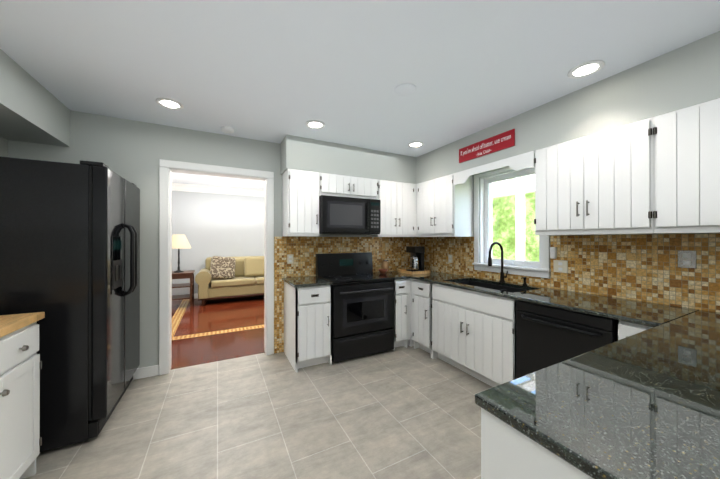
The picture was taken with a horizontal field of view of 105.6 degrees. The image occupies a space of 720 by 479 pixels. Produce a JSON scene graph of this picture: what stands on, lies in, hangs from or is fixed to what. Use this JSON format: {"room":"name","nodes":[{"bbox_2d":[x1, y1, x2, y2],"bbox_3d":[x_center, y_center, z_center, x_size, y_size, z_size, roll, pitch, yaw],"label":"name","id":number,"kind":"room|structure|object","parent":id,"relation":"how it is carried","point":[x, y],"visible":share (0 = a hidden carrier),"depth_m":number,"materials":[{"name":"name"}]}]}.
{"room":"kitchen","nodes":[
{"label":"kitchen","id":0,"kind":"room"},
{"bbox_2d":[0,136,7,156],"bbox_3d":[-1.914,0.097,0.091,0.150,2.560,5.230,0,0,-27],"label":"wall","id":1,"kind":"structure","parent":0,"point":[3,147],"depth_m":2.27,"materials":[{"name":"grey paint"}]},
{"bbox_2d":[172,191,263,294],"bbox_3d":[-2.870,0.061,7.043,8.100,2.660,0.150,0,0,-27],"label":"wall","id":2,"kind":"structure","parent":0,"point":[207,225],"depth_m":6.60,"materials":[{"name":"grey paint"}]},
{"bbox_2d":[172,183,263,196],"bbox_3d":[-2.807,-1.192,6.923,7.800,0.155,0.125,0,0,-27],"label":"crown molding","id":3,"kind":"structure","parent":2,"relation":"attached to","point":[212,189],"depth_m":6.58,"materials":[{"name":"white wood"}]},
{"bbox_2d":[172,172,263,189],"bbox_3d":[-1.932,-1.323,5.239,8.100,0.100,4.220,0,0,-27],"label":"ceiling","id":4,"kind":"structure","parent":0,"point":[193,179],"depth_m":5.99,"materials":[{"name":"white paint"}]},
{"bbox_2d":[8,110,491,367],"bbox_3d":[-0.995,0.054,3.430,7.800,2.660,0.150,0,0,-27],"label":"wall","id":5,"kind":"structure","parent":0,"point":[132,151],"depth_m":2.76,"materials":[{"name":"grey paint"}]},
{"bbox_2d":[133,365,158,379],"bbox_3d":[-2.500,1.329,2.548,1.018,0.105,0.023,0,0,-27],"label":"baseboard","id":6,"kind":"structure","parent":5,"relation":"attached to","point":[145,372],"depth_m":2.72,"materials":[{"name":"white wood"}]},
{"bbox_2d":[159,159,273,374],"bbox_3d":[-1.585,0.283,3.123,1.130,2.200,0.194,0,0,-27],"label":"door frame","id":7,"kind":"structure","parent":5,"relation":"attached to","point":[167,168],"depth_m":2.93,"materials":[{"name":"white wood"}]},
{"bbox_2d":[274,237,418,353],"bbox_3d":[-0.050,0.675,3.832,2.238,1.418,0.006,0,0,-27],"label":"backsplash","id":8,"kind":"structure","parent":5,"relation":"attached to","point":[304,251],"depth_m":3.54,"materials":[{"name":"tile"}]},
{"bbox_2d":[287,254,292,263],"bbox_3d":[-0.867,0.243,3.400,0.075,0.115,0.008,0,0,-27],"label":"outlet","id":9,"kind":"object","parent":8,"relation":"attached to","point":[289,258],"visible":1,"depth_m":3.40,"materials":[{"name":"beige plastic"}]},
{"bbox_2d":[282,169,415,236],"bbox_3d":[-0.063,-0.416,3.610,1.818,0.760,0.374,0,0,-27],"label":"upper cabinet","id":10,"kind":"object","parent":5,"relation":"attached to","point":[302,191],"visible":0.96,"depth_m":3.34,"materials":[{"name":"white wood"}]},
{"bbox_2d":[319,195,380,234],"bbox_3d":[-0.169,-0.292,3.512,0.792,0.448,0.450,0,0,-27],"label":"microwave","id":11,"kind":"object","parent":10,"relation":"attached to","point":[347,216],"visible":1,"depth_m":3.32,"materials":[{"name":"black metal"}]},
{"bbox_2d":[23,295,492,478],"bbox_3d":[-0.762,1.413,2.979,7.800,0.060,9.300,0,0,-27],"label":"floor","id":12,"kind":"structure","parent":0,"point":[403,412],"depth_m":2.12,"materials":[{"name":"tile"}]},
{"bbox_2d":[0,322,41,478],"bbox_3d":[-1.880,0.926,0.941,0.664,0.905,1.230,0,0,-27],"label":"base cabinet","id":13,"kind":"object","parent":12,"relation":"on","point":[20,437],"visible":0.96,"depth_m":1.45,"materials":[{"name":"white wood"}]},
{"bbox_2d":[0,312,44,337],"bbox_3d":[-1.892,0.453,0.938,0.639,0.039,1.275,0,0,-27],"label":"countertop","id":14,"kind":"structure","parent":13,"relation":"on","point":[11,323],"depth_m":1.48,"materials":[{"name":"brown wood"}]},
{"bbox_2d":[0,157,139,451],"bbox_3d":[-2.299,0.424,2.116,0.913,1.913,0.910,0,0,-27],"label":"refrigerator","id":15,"kind":"object","parent":12,"relation":"on","point":[70,250],"visible":0.98,"depth_m":1.81,"materials":[{"name":"black metal"}]},
{"bbox_2d":[172,270,194,307],"bbox_3d":[-3.759,1.032,5.661,0.560,0.712,0.520,0,0,-27],"label":"side table","id":16,"kind":"object","parent":12,"relation":"on","point":[185,275],"visible":0.56,"depth_m":5.56,"materials":[{"name":"brown wood"}]},
{"bbox_2d":[172,234,190,272],"bbox_3d":[-3.755,0.287,5.665,0.450,0.778,0.450,0,0,-27],"label":"table lamp","id":17,"kind":"object","parent":16,"relation":"on","point":[179,242],"visible":0.98,"depth_m":5.57,"materials":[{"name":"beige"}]},
{"bbox_2d":[195,256,263,305],"bbox_3d":[-2.551,0.876,6.569,2.370,1.029,0.922,0,0,-27],"label":"sofa","id":18,"kind":"object","parent":12,"relation":"on","point":[218,277],"visible":0.69,"depth_m":6.05,"materials":[{"name":"beige fabric"}]},
{"bbox_2d":[284,281,331,372],"bbox_3d":[-0.613,0.942,3.169,0.398,0.883,0.644,0,0,-27],"label":"base cabinet","id":19,"kind":"object","parent":12,"relation":"on","point":[307,326],"visible":0.96,"depth_m":2.93,"materials":[{"name":"white wood"}]},
{"bbox_2d":[282,276,332,287],"bbox_3d":[-0.626,0.483,3.178,0.422,0.031,0.620,0,0,-27],"label":"countertop","id":20,"kind":"structure","parent":19,"relation":"on","point":[303,281],"depth_m":3.04,"materials":[{"name":"stone"}]},
{"bbox_2d":[316,252,394,361],"bbox_3d":[-0.062,0.784,3.434,0.812,1.200,0.676,0,0,-27],"label":"range","id":21,"kind":"object","parent":12,"relation":"on","point":[362,309],"visible":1,"depth_m":3.22,"materials":[{"name":"black metal"}]},
{"bbox_2d":[393,279,410,350],"bbox_3d":[0.413,0.943,3.701,0.266,0.883,0.644,0,0,-27],"label":"base cabinet","id":22,"kind":"object","parent":12,"relation":"on","point":[402,312],"visible":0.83,"depth_m":3.44,"materials":[{"name":"white wood"}]},
{"bbox_2d":[373,271,408,279],"bbox_3d":[0.382,0.484,3.700,0.217,0.031,0.622,0,0,-27],"label":"countertop","id":23,"kind":"structure","parent":22,"relation":"on","point":[397,275],"depth_m":3.56,"materials":[{"name":"stone"}]},
{"bbox_2d":[378,269,387,273],"bbox_3d":[0.318,0.439,3.767,0.130,0.060,0.130,0,0,-27],"label":"bowl","id":24,"kind":"object","parent":23,"relation":"on","point":[382,271],"visible":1,"depth_m":3.73,"materials":[{"name":"brown ceramic"}]},
{"bbox_2d":[381,260,388,272],"bbox_3d":[0.360,0.379,3.902,0.110,0.180,0.110,0,0,-27],"label":"jar","id":25,"kind":"object","parent":23,"relation":"on","point":[384,264],"visible":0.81,"depth_m":3.86,"materials":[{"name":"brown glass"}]},
{"bbox_2d":[407,279,431,357],"bbox_3d":[0.868,0.943,3.751,0.690,0.883,0.976,0,0,-27],"label":"base cabinet","id":26,"kind":"object","parent":12,"relation":"on","point":[421,315],"visible":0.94,"depth_m":3.33,"materials":[{"name":"white wood"}]},
{"bbox_2d":[431,283,516,386],"bbox_3d":[1.330,0.941,2.862,0.690,0.883,1.018,0,0,-27],"label":"base cabinet","id":27,"kind":"object","parent":12,"relation":"on","point":[473,333],"visible":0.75,"depth_m":2.62,"materials":[{"name":"white wood"}]},
{"bbox_2d":[401,271,719,330],"bbox_3d":[1.473,0.589,2.593,0.675,0.244,3.592,0,0,-27],"label":"countertop","id":28,"kind":"structure","parent":27,"relation":"on","point":[626,310],"depth_m":2.05,"materials":[{"name":"stone"}]},
{"bbox_2d":[397,246,430,274],"bbox_3d":[0.759,0.283,3.873,0.320,0.372,0.340,0,0,-27],"label":"coffee maker","id":29,"kind":"object","parent":28,"relation":"on","point":[416,259],"visible":1,"depth_m":3.82,"materials":[{"name":"black plastic"}]},
{"bbox_2d":[488,242,507,281],"bbox_3d":[1.490,0.246,2.939,0.252,0.442,0.110,0,0,-27],"label":"faucet","id":30,"kind":"object","parent":28,"relation":"on","point":[502,276],"visible":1,"depth_m":2.98,"materials":[{"name":"black metal"}]},
{"bbox_2d":[481,408,592,478],"bbox_3d":[1.487,0.937,0.978,2.148,0.883,0.750,0,0,-27],"label":"base cabinet","id":31,"kind":"object","parent":12,"relation":"on","point":[508,451],"visible":0.04,"depth_m":0.73,"materials":[{"name":"white wood"}]},
{"bbox_2d":[475,319,719,478],"bbox_3d":[1.165,0.478,0.832,1.470,0.031,0.750,0,0,-27],"label":"countertop","id":32,"kind":"structure","parent":31,"relation":"on","point":[645,404],"depth_m":0.76,"materials":[{"name":"stone"}]},
{"bbox_2d":[516,300,614,378],"bbox_3d":[1.698,0.940,2.121,0.686,0.881,0.630,0,0,-27],"label":"dishwasher","id":33,"kind":"object","parent":12,"relation":"on","point":[547,336],"visible":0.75,"depth_m":2.01,"materials":[{"name":"black metal"}]},
{"bbox_2d":[615,320,652,340],"bbox_3d":[1.905,0.939,1.754,0.690,0.883,0.206,0,0,-27],"label":"cabinet filler","id":34,"kind":"object","parent":12,"relation":"on","point":[623,329],"visible":0.08,"depth_m":1.65,"materials":[{"name":"white wood"}]},
{"bbox_2d":[0,0,719,156],"bbox_3d":[0.118,-1.241,1.149,4.730,0.120,5.230,0,0,-27],"label":"ceiling","id":35,"kind":"structure","parent":0,"point":[275,71],"depth_m":1.76,"materials":[{"name":"white paint"}]},
{"bbox_2d":[0,49,69,146],"bbox_3d":[-1.677,-1.016,0.216,0.385,0.335,4.930,0,0,-27],"label":"soffit","id":36,"kind":"object","parent":35,"relation":"attached to","point":[32,110],"depth_m":2.03,"materials":[{"name":"grey paint"}]},
{"bbox_2d":[155,98,183,109],"bbox_3d":[-1.647,-1.173,2.368,0.200,0.010,0.200,0,0,-27],"label":"recessed light","id":37,"kind":"object","parent":35,"relation":"in","point":[168,103],"visible":1,"depth_m":2.36,"materials":[{"name":"white"}]},
{"bbox_2d":[221,126,233,133],"bbox_3d":[-1.405,-1.159,2.899,0.130,0.036,0.130,0,0,-27],"label":"smoke detector","id":38,"kind":"object","parent":35,"relation":"attached to","point":[226,129],"visible":1,"depth_m":2.86,"materials":[{"name":"white plastic"}]},
{"bbox_2d":[306,120,324,128],"bbox_3d":[-0.455,-1.173,2.795,0.200,0.010,0.200,0,0,-27],"label":"recessed light","id":39,"kind":"object","parent":35,"relation":"in","point":[314,124],"visible":1,"depth_m":2.79,"materials":[{"name":"white"}]},
{"bbox_2d":[280,135,415,183],"bbox_3d":[-0.085,-0.987,3.634,1.840,0.378,0.330,0,0,-27],"label":"ceiling soffit","id":40,"kind":"structure","parent":35,"relation":"attached to","point":[302,153],"depth_m":3.39,"materials":[{"name":"grey paint"}]},
{"bbox_2d":[394,83,415,95],"bbox_3d":[0.356,-1.175,2.145,0.170,0.008,0.170,0,0,-27],"label":"cover plate","id":41,"kind":"object","parent":35,"relation":"attached to","point":[404,89],"visible":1,"depth_m":2.13,"materials":[{"name":"white paint"}]},
{"bbox_2d":[408,141,423,147],"bbox_3d":[0.690,-1.171,3.378,0.200,0.010,0.200,0,0,-27],"label":"recessed light","id":42,"kind":"object","parent":35,"relation":"in","point":[415,144],"visible":1,"depth_m":3.37,"materials":[{"name":"white"}]},
{"bbox_2d":[416,31,719,183],"bbox_3d":[1.938,-0.990,2.093,0.330,0.378,4.930,0,0,-27],"label":"soffit","id":43,"kind":"object","parent":35,"relation":"attached to","point":[685,76],"depth_m":1.99,"materials":[{"name":"grey paint"}]},
{"bbox_2d":[459,129,514,162],"bbox_3d":[1.318,-0.977,2.906,0.016,0.162,0.675,0,0,-27],"label":"sign","id":44,"kind":"object","parent":43,"relation":"attached to","point":[502,141],"visible":1,"depth_m":2.85,"materials":[{"name":"red"}]},
{"bbox_2d":[568,60,604,78],"bbox_3d":[1.563,-1.174,1.893,0.200,0.010,0.200,0,0,-27],"label":"recessed light","id":45,"kind":"object","parent":35,"relation":"in","point":[586,69],"visible":1,"depth_m":1.88,"materials":[{"name":"white"}]},
{"bbox_2d":[473,170,719,278],"bbox_3d":[2.185,0.101,2.135,0.150,2.560,5.080,0,0,-27],"label":"wall","id":46,"kind":"structure","parent":0,"point":[550,235],"depth_m":3.36,"materials":[{"name":"grey paint"}]},
{"bbox_2d":[416,182,435,236],"bbox_3d":[0.890,-0.415,4.100,0.321,0.760,0.380,0,0,-27],"label":"upper cabinet","id":47,"kind":"object","parent":46,"relation":"attached to","point":[425,191],"depth_m":3.70,"materials":[{"name":"white wood"}]},
{"bbox_2d":[453,151,534,185],"bbox_3d":[1.341,-0.718,2.859,0.018,0.150,0.936,0,0,-27],"label":"window valance","id":48,"kind":"object","parent":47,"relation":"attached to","point":[520,162],"visible":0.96,"depth_m":2.71,"materials":[{"name":"white wood"}]},
{"bbox_2d":[472,167,550,278],"bbox_3d":[1.684,-0.210,3.052,0.195,1.175,0.890,0,0,-27],"label":"window","id":49,"kind":"structure","parent":46,"relation":"in","point":[542,269],"depth_m":3.17,"materials":[{"name":"white"}]},
{"bbox_2d":[420,234,719,312],"bbox_3d":[2.083,0.224,2.162,0.006,0.523,4.923,0,0,-27],"label":"backsplash","id":50,"kind":"structure","parent":46,"relation":"attached to","point":[644,268],"depth_m":2.15,"materials":[{"name":"tile"}]},
{"bbox_2d":[448,254,451,262],"bbox_3d":[1.243,0.264,3.764,0.008,0.115,0.075,0,0,-27],"label":"outlet","id":51,"kind":"object","parent":50,"relation":"attached to","point":[449,258],"visible":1,"depth_m":3.77,"materials":[{"name":"beige plastic"}]},
{"bbox_2d":[550,247,556,258],"bbox_3d":[1.835,0.127,2.595,0.034,0.110,0.050,0,0,-27],"label":"outlet","id":52,"kind":"object","parent":50,"relation":"attached to","point":[553,252],"visible":0.96,"depth_m":2.58,"materials":[{"name":"white plastic"}]},
{"bbox_2d":[553,260,567,272],"bbox_3d":[1.872,0.252,2.552,0.008,0.115,0.120,0,0,-27],"label":"light switch","id":53,"kind":"object","parent":50,"relation":"attached to","point":[560,266],"visible":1,"depth_m":2.55,"materials":[{"name":"beige plastic"}]},
{"bbox_2d":[677,250,696,268],"bbox_3d":[2.229,0.135,1.865,0.008,0.120,0.085,0,0,-27],"label":"electrical outlet plate","id":54,"kind":"object","parent":50,"relation":"attached to","point":[686,259],"visible":1,"depth_m":1.86,"materials":[{"name":"grey plastic"}]},
{"label":"outside","id":55,"kind":"structure","parent":0,"visible":0},
{"bbox_3d":[4.449,1.416,4.445,6.000,0.060,12.000,0,0,-27],"label":"ground","id":56,"kind":"structure","parent":55,"visible":0},
{"bbox_2d":[492,174,534,260],"bbox_3d":[2.763,-0.010,6.502,3.400,2.800,4.800,0,0,-27],"label":"pergola","id":57,"kind":"object","parent":56,"relation":"on","point":[515,184],"depth_m":4.54,"materials":[{"name":"beige wood"}]},
{"bbox_2d":[492,192,538,261],"bbox_3d":[5.487,-0.412,5.270,0.200,3.600,10.500,0,0,-27],"label":"hedge","id":58,"kind":"object","parent":56,"relation":"on","point":[529,231],"depth_m":7.58,"materials":[{"name":"green plant"}]}
]}

